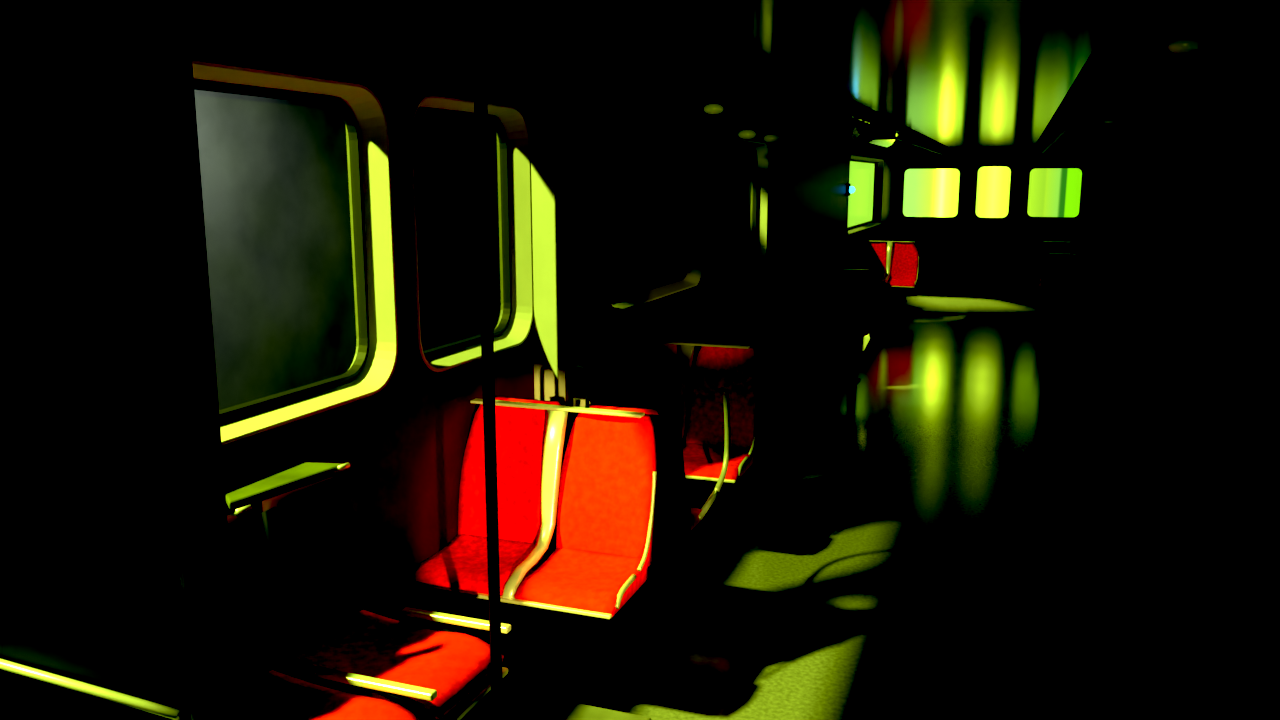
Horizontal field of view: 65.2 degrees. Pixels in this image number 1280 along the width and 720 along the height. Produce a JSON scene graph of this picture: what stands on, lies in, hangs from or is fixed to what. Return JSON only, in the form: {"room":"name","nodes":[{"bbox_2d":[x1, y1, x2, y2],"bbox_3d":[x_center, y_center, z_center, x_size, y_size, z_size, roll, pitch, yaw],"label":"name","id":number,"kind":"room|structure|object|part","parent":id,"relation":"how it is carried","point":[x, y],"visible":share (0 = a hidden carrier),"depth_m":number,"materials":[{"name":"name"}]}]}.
{"room":"subway car interior","nodes":[
{"label":"subway car interior","id":0,"kind":"room"},
{"bbox_2d":[190,37,894,631],"bbox_3d":[0.945,-0.701,7.750,0.001,2.140,18.000,4,11,20],"label":"wall","id":1,"kind":"structure","parent":0,"point":[404,443],"depth_m":3.71,"materials":[{"name":"grey laminate"}]},
{"bbox_2d":[192,59,397,444],"bbox_3d":[-1.097,-0.246,2.364,0.129,0.937,1.614,4,11,20],"label":"window","id":2,"kind":"structure","parent":1,"relation":"in","point":[372,367],"depth_m":3.02,"materials":[{"name":"grey metal"}]},
{"bbox_2d":[410,94,532,371],"bbox_3d":[-0.633,-0.471,3.606,0.129,0.937,0.844,4,11,20],"label":"window","id":3,"kind":"structure","parent":1,"relation":"in","point":[513,327],"depth_m":3.92,"materials":[{"name":"grey metal"}]},
{"bbox_2d":[528,92,565,405],"bbox_3d":[-0.370,-0.022,4.079,0.110,2.070,0.075,4,11,20],"label":"wall panel","id":4,"kind":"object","parent":1,"relation":"attached to","point":[545,109],"depth_m":3.97,"materials":[{"name":"plastic"}]},
{"bbox_2d":[606,121,703,311],"bbox_3d":[0.059,-0.806,5.457,0.129,0.937,1.574,4,11,20],"label":"window","id":5,"kind":"structure","parent":1,"relation":"in","point":[690,273],"depth_m":6.09,"materials":[{"name":"black metal"}]},
{"bbox_2d":[460,292,885,633],"bbox_3d":[0.957,0.274,7.922,0.025,0.120,17.800,4,11,20],"label":"baseboard","id":6,"kind":"structure","parent":1,"relation":"attached to","point":[780,377],"depth_m":8.63,"materials":[{"name":"black rubber"}]},
{"bbox_2d":[708,136,768,279],"bbox_3d":[0.655,-1.095,7.050,0.129,0.937,1.624,4,11,20],"label":"window","id":7,"kind":"structure","parent":1,"relation":"in","point":[758,211],"depth_m":7.72,"materials":[{"name":"black metal"}]},
{"bbox_2d":[846,183,854,195],"bbox_3d":[2.420,-1.953,11.465,0.088,0.140,0.100,4,11,20],"label":"lamp","id":8,"kind":"object","parent":1,"relation":"attached to","point":[851,189],"visible":1,"depth_m":11.44,"materials":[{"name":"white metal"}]},
{"bbox_3d":[2.425,-1.953,11.463,0.076,0.076,0.076,4,11,20],"label":"bulb","id":9,"kind":"part","parent":8,"relation":"part of","materials":[{"name":"blue glass"}]},
{"bbox_2d":[847,155,883,234],"bbox_3d":[2.919,-2.190,13.104,0.129,0.937,3.274,4,11,20],"label":"window","id":10,"kind":"structure","parent":1,"relation":"in","point":[879,164],"depth_m":14.53,"materials":[{"name":"grey metal"}]},
{"bbox_2d":[229,124,874,417],"bbox_3d":[0.828,-0.709,7.792,0.001,2.140,18.000,4,11,20],"label":"wall","id":11,"kind":"structure","parent":0,"point":[345,124],"depth_m":3.95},
{"bbox_2d":[461,289,1279,719],"bbox_3d":[2.314,0.456,7.474,3.300,0.080,18.050,4,11,20],"label":"floor","id":12,"kind":"structure","parent":0,"point":[995,521],"depth_m":4.62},
{"bbox_2d":[0,0,242,719],"bbox_3d":[-0.958,0.429,1.618,0.735,2.060,0.047,4,11,20],"label":"wall","id":13,"kind":"structure","parent":12,"relation":"on","point":[117,601],"depth_m":1.48,"materials":[{"name":"black metal"}]},
{"bbox_3d":[-1.046,-0.380,1.499,0.530,0.007,0.005,4,11,20],"label":"trim","id":14,"kind":"part","parent":13,"relation":"part of","materials":[{"name":"black"}]},
{"bbox_3d":[-1.006,0.509,1.633,0.646,0.045,0.016,4,11,20],"label":"rail","id":15,"kind":"part","parent":13,"relation":"part of","materials":[{"name":"metal"}]},
{"bbox_2d":[187,0,951,157],"bbox_3d":[1.282,-1.865,7.440,1.040,0.380,18.050,4,11,20],"label":"ceiling panel","id":16,"kind":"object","parent":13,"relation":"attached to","point":[432,39],"depth_m":3.01,"materials":[{"name":"grey laminate"}]},
{"bbox_2d":[478,0,942,154],"bbox_3d":[1.960,-1.770,8.151,0.076,0.260,15.000,4,11,20],"label":"rail","id":17,"kind":"object","parent":13,"relation":"attached to","point":[516,6],"visible":0.98,"depth_m":3.53,"materials":[{"name":"black metal"}]},
{"bbox_3d":[0.267,-0.984,3.620,0.020,0.126,0.032,4,11,20],"label":"strap handle","id":18,"kind":"part","parent":17,"relation":"part of","materials":[{"name":"black metal"}]},
{"bbox_3d":[0.440,-1.033,4.088,0.020,0.196,0.032,4,11,20],"label":"strap handle","id":19,"kind":"part","parent":17,"relation":"part of","materials":[{"name":"black metal"}]},
{"bbox_3d":[0.595,-1.108,4.504,0.020,0.196,0.032,4,11,20],"label":"strap handle","id":20,"kind":"part","parent":17,"relation":"part of","materials":[{"name":"black metal"}]},
{"bbox_2d":[832,115,870,138],"bbox_3d":[1.533,-1.684,7.244,0.162,0.133,0.916,4,11,20],"label":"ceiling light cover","id":21,"kind":"object","parent":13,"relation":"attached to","point":[846,130],"visible":0.75,"depth_m":7.10,"materials":[{"name":"black"}]},
{"bbox_2d":[865,128,910,146],"bbox_3d":[2.362,-2.116,9.454,0.269,0.166,1.416,4,11,20],"label":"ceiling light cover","id":22,"kind":"object","parent":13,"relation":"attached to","point":[874,138],"visible":0.68,"depth_m":9.21,"materials":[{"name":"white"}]},
{"bbox_2d":[225,462,510,719],"bbox_3d":[-0.746,0.831,2.368,0.612,1.001,0.746,4,11,20],"label":"seat","id":23,"kind":"object","parent":12,"relation":"on","point":[308,648],"visible":0.77,"depth_m":2.43,"materials":[{"name":"red plastic"}]},
{"bbox_3d":[-0.956,0.586,2.207,0.068,0.420,0.335,4,11,20],"label":"backrest","id":24,"kind":"part","parent":23,"relation":"part of","materials":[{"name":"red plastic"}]},
{"bbox_3d":[-0.832,0.526,2.539,0.068,0.420,0.335,4,11,20],"label":"backrest","id":25,"kind":"part","parent":23,"relation":"part of","materials":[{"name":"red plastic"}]},
{"bbox_2d":[240,670,419,719],"bbox_3d":[-0.744,0.819,2.170,0.450,0.096,0.335,4,11,20],"label":"seat cushion","id":26,"kind":"object","parent":23,"relation":"on","point":[265,694],"depth_m":2.27,"materials":[{"name":"red fabric"}]},
{"bbox_3d":[-0.721,0.561,2.692,0.100,0.255,0.016,4,11,20],"label":"rail","id":27,"kind":"part","parent":23,"relation":"part of","materials":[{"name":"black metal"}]},
{"bbox_2d":[273,610,503,719],"bbox_3d":[-0.619,0.759,2.502,0.450,0.096,0.335,4,11,20],"label":"seat cushion","id":28,"kind":"object","parent":23,"relation":"on","point":[411,652],"depth_m":2.50,"materials":[{"name":"red fabric"}]},
{"bbox_3d":[-0.470,0.860,2.270,0.024,0.016,0.695,4,11,20],"label":"trim","id":29,"kind":"part","parent":23,"relation":"part of","materials":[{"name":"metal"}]},
{"bbox_2d":[471,0,503,719],"bbox_3d":[-0.355,0.226,2.372,0.029,2.190,0.029,4,11,20],"label":"pole","id":30,"kind":"object","parent":12,"relation":"on","point":[478,7],"visible":1,"depth_m":2.31,"materials":[{"name":"black metal"}]},
{"bbox_2d":[408,365,663,708],"bbox_3d":[-0.333,0.595,3.361,0.728,1.112,0.502,4,11,20],"label":"seat","id":31,"kind":"object","parent":12,"relation":"on","point":[578,488],"visible":0.93,"depth_m":3.39,"materials":[{"name":"red fabric"}]},
{"bbox_2d":[409,534,543,595],"bbox_3d":[-0.546,0.687,3.377,0.330,0.076,0.330,4,11,20],"label":"seat cushion","id":32,"kind":"object","parent":31,"relation":"on","point":[460,568],"depth_m":3.34,"materials":[{"name":"red fabric"}]},
{"bbox_3d":[-0.539,0.951,3.506,0.100,0.360,0.235,4,11,20],"label":"leg","id":33,"kind":"part","parent":31,"relation":"part of","materials":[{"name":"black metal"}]},
{"bbox_3d":[-0.469,0.409,3.539,0.330,0.485,0.153,4,11,20],"label":"backrest","id":34,"kind":"part","parent":31,"relation":"part of","materials":[{"name":"red fabric"}]},
{"bbox_3d":[-0.422,0.758,3.165,0.715,0.012,0.024,4,11,20],"label":"trim","id":35,"kind":"part","parent":31,"relation":"part of","materials":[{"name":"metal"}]},
{"bbox_3d":[-0.351,0.765,3.363,0.715,0.067,0.367,4,11,20],"label":"seat frame","id":36,"kind":"part","parent":31,"relation":"part of","materials":[{"name":"red fabric"}]},
{"bbox_3d":[-0.295,0.166,3.476,0.650,0.011,0.044,4,11,20],"label":"trim","id":37,"kind":"part","parent":31,"relation":"part of","materials":[{"name":"metal"}]},
{"bbox_3d":[-0.210,0.106,3.455,0.078,0.182,0.016,4,11,20],"label":"grab handle","id":38,"kind":"part","parent":31,"relation":"part of","materials":[{"name":"black metal"}]},
{"bbox_2d":[514,548,647,616],"bbox_3d":[-0.184,0.710,3.246,0.330,0.076,0.330,4,11,20],"label":"seat cushion","id":39,"kind":"object","parent":31,"relation":"on","point":[590,582],"depth_m":3.21,"materials":[{"name":"red fabric"}]},
{"bbox_3d":[-0.137,0.977,3.361,0.100,0.360,0.235,4,11,20],"label":"leg","id":40,"kind":"part","parent":31,"relation":"part of","materials":[{"name":"black metal"}]},
{"bbox_3d":[-0.107,0.432,3.409,0.330,0.485,0.153,4,11,20],"label":"backrest","id":41,"kind":"part","parent":31,"relation":"part of","materials":[{"name":"red fabric"}]},
{"bbox_3d":[0.025,0.528,3.289,0.016,0.297,0.162,4,11,20],"label":"rail","id":42,"kind":"part","parent":31,"relation":"part of","materials":[{"name":"metal"}]},
{"bbox_2d":[488,692,651,719],"bbox_3d":[-0.216,1.143,2.892,0.450,0.200,0.250,4,11,20],"label":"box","id":43,"kind":"object","parent":12,"relation":"on","point":[519,706],"visible":0.92,"depth_m":2.94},
{"bbox_2d":[495,387,729,651],"bbox_3d":[-0.110,0.556,3.987,0.743,0.965,0.861,4,11,20],"label":"seat","id":44,"kind":"object","parent":12,"relation":"on","point":[679,525],"visible":0.32,"depth_m":3.62,"materials":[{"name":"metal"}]},
{"bbox_3d":[-0.395,0.373,3.736,0.330,0.485,0.153,4,11,20],"label":"backrest","id":45,"kind":"part","parent":44,"relation":"part of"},
{"bbox_3d":[-0.365,0.866,3.972,0.100,0.360,0.235,4,11,20],"label":"leg","id":46,"kind":"part","parent":44,"relation":"part of","materials":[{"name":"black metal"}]},
{"bbox_3d":[-0.034,0.397,3.605,0.330,0.485,0.153,4,11,20],"label":"backrest","id":47,"kind":"part","parent":44,"relation":"part of","materials":[{"name":"plastic"}]},
{"bbox_3d":[0.037,0.893,3.826,0.100,0.360,0.235,4,11,20],"label":"leg","id":48,"kind":"part","parent":44,"relation":"part of","materials":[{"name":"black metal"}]},
{"bbox_3d":[0.135,0.430,3.563,0.010,0.565,0.290,4,11,20],"label":"panel","id":49,"kind":"part","parent":44,"relation":"part of","materials":[{"name":"black"}]},
{"bbox_3d":[-0.151,0.668,3.896,0.715,0.067,0.367,4,11,20],"label":"seat frame","id":50,"kind":"part","parent":44,"relation":"part of","materials":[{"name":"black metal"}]},
{"bbox_2d":[690,508,703,530],"bbox_3d":[0.043,0.600,3.855,0.330,0.076,0.330,4,11,20],"label":"seat cushion","id":51,"kind":"object","parent":44,"relation":"on","point":[696,514],"depth_m":3.86,"materials":[{"name":"red fabric"}]},
{"bbox_3d":[0.270,0.578,3.994,0.026,0.054,0.253,4,11,20],"label":"arm","id":52,"kind":"part","parent":44,"relation":"part of","materials":[{"name":"metal"}]},
{"bbox_3d":[0.343,0.322,4.147,0.024,0.434,0.176,4,11,20],"label":"curved arm","id":53,"kind":"part","parent":44,"relation":"part of","materials":[{"name":"silver metal"}]},
{"bbox_2d":[613,338,763,560],"bbox_3d":[0.174,0.422,4.731,0.728,0.963,0.502,4,11,20],"label":"seat","id":54,"kind":"object","parent":12,"relation":"on","point":[651,374],"visible":0.62,"depth_m":4.76,"materials":[{"name":"fabric"}]},
{"bbox_3d":[0.039,0.163,4.897,0.330,0.485,0.153,4,11,20],"label":"backrest","id":55,"kind":"part","parent":54,"relation":"part of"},
{"bbox_3d":[0.213,-0.080,4.833,0.650,0.011,0.044,4,11,20],"label":"trim","id":56,"kind":"part","parent":54,"relation":"part of","materials":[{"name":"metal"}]},
{"bbox_3d":[0.086,0.513,4.522,0.715,0.012,0.024,4,11,20],"label":"trim","id":57,"kind":"part","parent":54,"relation":"part of","materials":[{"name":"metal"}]},
{"bbox_3d":[0.371,0.731,4.718,0.100,0.360,0.235,4,11,20],"label":"leg","id":58,"kind":"part","parent":54,"relation":"part of","materials":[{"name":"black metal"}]},
{"bbox_2d":[683,443,753,481],"bbox_3d":[0.323,0.465,4.603,0.330,0.076,0.330,4,11,20],"label":"seat cushion","id":59,"kind":"object","parent":54,"relation":"on","point":[703,462],"depth_m":4.57,"materials":[{"name":"red fabric"}]},
{"bbox_3d":[0.157,0.519,4.720,0.715,0.067,0.367,4,11,20],"label":"seat frame","id":60,"kind":"part","parent":54,"relation":"part of","materials":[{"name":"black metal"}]},
{"bbox_3d":[0.401,0.187,4.766,0.330,0.485,0.153,4,11,20],"label":"backrest","id":61,"kind":"part","parent":54,"relation":"part of","materials":[{"name":"red fabric"}]},
{"bbox_3d":[0.532,0.283,4.647,0.016,0.297,0.162,4,11,20],"label":"rail","id":62,"kind":"part","parent":54,"relation":"part of","materials":[{"name":"metal"}]},
{"bbox_2d":[783,267,877,383],"bbox_3d":[1.660,-0.293,8.685,0.742,0.963,0.535,4,11,20],"label":"seat","id":63,"kind":"object","parent":12,"relation":"on","point":[834,306],"visible":1,"depth_m":8.74,"materials":[{"name":"metal"}]},
{"bbox_3d":[1.453,-0.014,8.835,0.100,0.360,0.235,4,11,20],"label":"leg","id":64,"kind":"part","parent":63,"relation":"part of","materials":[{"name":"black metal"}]},
{"bbox_2d":[783,321,826,334],"bbox_3d":[1.447,-0.278,8.705,0.330,0.076,0.330,4,11,20],"label":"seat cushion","id":65,"kind":"object","parent":63,"relation":"on","point":[795,327],"depth_m":8.63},
{"bbox_3d":[1.524,-0.556,8.868,0.330,0.485,0.153,4,11,20],"label":"backrest","id":66,"kind":"part","parent":63,"relation":"part of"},
{"bbox_3d":[1.571,-0.206,8.493,0.715,0.012,0.024,4,11,20],"label":"trim","id":67,"kind":"part","parent":63,"relation":"part of","materials":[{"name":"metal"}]},
{"bbox_3d":[1.642,-0.200,8.691,0.715,0.067,0.367,4,11,20],"label":"seat frame","id":68,"kind":"part","parent":63,"relation":"part of","materials":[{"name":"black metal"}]},
{"bbox_3d":[1.698,-0.798,8.804,0.650,0.011,0.044,4,11,20],"label":"trim","id":69,"kind":"part","parent":63,"relation":"part of","materials":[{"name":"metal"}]},
{"bbox_2d":[828,323,872,336],"bbox_3d":[1.808,-0.254,8.574,0.330,0.076,0.330,4,11,20],"label":"seat cushion","id":70,"kind":"object","parent":63,"relation":"on","point":[839,329],"depth_m":8.53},
{"bbox_3d":[1.856,0.013,8.689,0.100,0.360,0.235,4,11,20],"label":"leg","id":71,"kind":"part","parent":63,"relation":"part of","materials":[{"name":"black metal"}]},
{"bbox_3d":[1.886,-0.532,8.737,0.330,0.485,0.153,4,11,20],"label":"backrest","id":72,"kind":"part","parent":63,"relation":"part of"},
{"bbox_3d":[1.872,-0.142,8.351,0.098,0.153,0.015,4,11,20],"label":"plate","id":73,"kind":"part","parent":63,"relation":"part of","materials":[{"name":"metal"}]},
{"bbox_3d":[2.017,-0.436,8.618,0.016,0.297,0.162,4,11,20],"label":"rail","id":74,"kind":"part","parent":63,"relation":"part of","materials":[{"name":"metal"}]},
{"bbox_2d":[860,240,919,319],"bbox_3d":[3.127,-1.007,12.627,0.728,0.963,0.502,4,11,20],"label":"seat","id":75,"kind":"object","parent":12,"relation":"on","point":[896,264],"visible":0.74,"depth_m":12.66,"materials":[{"name":"fabric"}]},
{"bbox_3d":[2.992,-1.266,12.793,0.330,0.485,0.153,4,11,20],"label":"backrest","id":76,"kind":"part","parent":75,"relation":"part of","materials":[{"name":"red fabric"}]},
{"bbox_2d":[877,278,884,285],"bbox_3d":[2.915,-0.988,12.630,0.330,0.076,0.330,4,11,20],"label":"seat cushion","id":77,"kind":"object","parent":75,"relation":"on","point":[880,281],"depth_m":12.48,"materials":[{"name":"red fabric"}]},
{"bbox_3d":[3.166,-1.509,12.729,0.650,0.011,0.044,4,11,20],"label":"trim","id":78,"kind":"part","parent":75,"relation":"part of","materials":[{"name":"metal"}]},
{"bbox_3d":[3.039,-0.916,12.418,0.715,0.012,0.024,4,11,20],"label":"trim","id":79,"kind":"part","parent":75,"relation":"part of","materials":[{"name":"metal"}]},
{"bbox_3d":[3.110,-0.910,12.616,0.715,0.067,0.367,4,11,20],"label":"seat frame","id":80,"kind":"part","parent":75,"relation":"part of","materials":[{"name":"black metal"}]},
{"bbox_2d":[887,279,916,287],"bbox_3d":[3.276,-0.965,12.499,0.330,0.076,0.330,4,11,20],"label":"seat cushion","id":81,"kind":"object","parent":75,"relation":"on","point":[893,283],"depth_m":12.41,"materials":[{"name":"red fabric"}]},
{"bbox_3d":[3.324,-0.698,12.614,0.100,0.360,0.235,4,11,20],"label":"leg","id":82,"kind":"part","parent":75,"relation":"part of","materials":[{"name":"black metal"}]},
{"bbox_3d":[3.353,-1.242,12.662,0.330,0.485,0.153,4,11,20],"label":"backrest","id":83,"kind":"part","parent":75,"relation":"part of","materials":[{"name":"red fabric"}]},
{"bbox_3d":[5.371,-0.973,12.444,0.728,0.963,0.502,4,11,20],"label":"seat","id":84,"kind":"object","parent":12,"relation":"on","visible":0},
{"bbox_2d":[1040,279,1045,285],"bbox_3d":[5.159,-0.955,12.446,0.330,0.076,0.330,4,11,20],"label":"seat cushion","id":85,"kind":"object","parent":84,"relation":"on","point":[1042,281],"depth_m":12.40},
{"bbox_3d":[4.611,-0.606,10.412,0.728,0.963,0.502,4,11,20],"label":"seat","id":86,"kind":"object","parent":12,"relation":"on","visible":0},
{"bbox_2d":[1045,298,1079,308],"bbox_3d":[4.399,-0.587,10.415,0.330,0.076,0.330,4,11,20],"label":"seat cushion","id":87,"kind":"object","parent":86,"relation":"on","point":[1050,303],"depth_m":10.35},
{"bbox_2d":[1085,300,1121,309],"bbox_3d":[4.760,-0.564,10.284,0.330,0.076,0.330,4,11,20],"label":"seat cushion","id":88,"kind":"object","parent":86,"relation":"on","point":[1089,304],"depth_m":10.21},
{"bbox_2d":[651,0,1122,148],"bbox_3d":[2.314,-1.866,7.054,1.160,0.240,18.050,4,11,20],"label":"ceiling","id":89,"kind":"structure","parent":0,"point":[959,74],"depth_m":3.58,"materials":[{"name":"laminate"}]},
{"bbox_2d":[891,148,1094,293],"bbox_3d":[5.380,-2.188,15.460,3.100,2.320,0.001,4,11,20],"label":"wall","id":90,"kind":"structure","parent":0,"point":[940,241],"depth_m":15.45,"materials":[{"name":"grey laminate"}]},
{"bbox_2d":[900,166,962,219],"bbox_3d":[4.570,-2.624,15.704,0.920,0.830,0.062,4,11,20],"label":"window","id":91,"kind":"structure","parent":90,"relation":"in","point":[902,215],"depth_m":15.67,"materials":[{"name":"grey metal"}]},
{"bbox_2d":[959,162,1023,292],"bbox_3d":[5.428,-2.036,15.473,0.820,2.005,0.094,4,11,20],"label":"door","id":92,"kind":"structure","parent":90,"relation":"in","point":[989,245],"depth_m":15.51,"materials":[{"name":"black metal"}]},
{"bbox_2d":[1024,165,1084,219],"bbox_3d":[6.254,-2.523,15.092,0.810,0.810,0.062,4,11,20],"label":"window","id":93,"kind":"structure","parent":90,"relation":"in","point":[1081,168],"depth_m":15.05,"materials":[{"name":"grey metal"}]},
{"bbox_2d":[1033,0,1279,156],"bbox_3d":[3.347,-1.730,6.692,1.040,0.380,18.050,4,11,20],"label":"trim","id":94,"kind":"structure","parent":0,"point":[1235,74],"depth_m":3.89,"materials":[{"name":"grey laminate"}]},
{"bbox_2d":[1041,0,1217,153],"bbox_3d":[3.273,-1.709,7.671,0.076,0.210,15.000,4,11,20],"label":"rail","id":95,"kind":"object","parent":94,"relation":"attached to","point":[1186,44],"visible":1,"depth_m":2.88,"materials":[{"name":"black metal"}]},
{"bbox_3d":[2.272,-1.246,4.989,0.020,0.096,0.032,4,11,20],"label":"strap handle","id":96,"kind":"part","parent":95,"relation":"part of","materials":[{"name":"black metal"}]},
{"bbox_3d":[1.927,-1.055,4.070,0.020,0.146,0.032,4,11,20],"label":"strap handle","id":97,"kind":"part","parent":95,"relation":"part of","materials":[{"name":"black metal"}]},
{"bbox_3d":[1.288,-0.785,2.354,0.020,0.066,0.032,4,11,20],"label":"strap handle","id":98,"kind":"part","parent":95,"relation":"part of","materials":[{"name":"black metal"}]},
{"bbox_2d":[1089,107,1279,585],"bbox_3d":[3.667,-0.523,6.764,0.001,2.140,18.000,4,11,20],"label":"wall","id":99,"kind":"structure","parent":0,"point":[1192,218],"depth_m":5.74,"materials":[{"name":"grey laminate"}]},
{"bbox_2d":[1096,317,1279,628],"bbox_3d":[3.655,0.450,6.944,0.025,0.120,17.800,4,11,20],"label":"baseboard","id":100,"kind":"structure","parent":99,"relation":"attached to","point":[1268,589],"depth_m":5.27,"materials":[{"name":"black rubber"}]},
{"label":"outside","id":101,"kind":"structure","parent":0,"visible":0},
{"bbox_2d":[848,161,1081,226],"bbox_3d":[5.747,-2.631,17.570,6.000,3.600,0.100,4,11,20],"label":"wall","id":102,"kind":"structure","parent":101,"point":[1053,192],"depth_m":17.46,"materials":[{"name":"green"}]},
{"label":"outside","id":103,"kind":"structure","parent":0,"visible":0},
{"bbox_2d":[194,90,750,409],"bbox_3d":[-0.757,-0.116,6.760,0.150,3.700,24.000,4,11,20],"label":"window glass","id":104,"kind":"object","parent":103,"point":[274,176],"depth_m":4.61,"materials":[{"name":"glass"}]}
]}

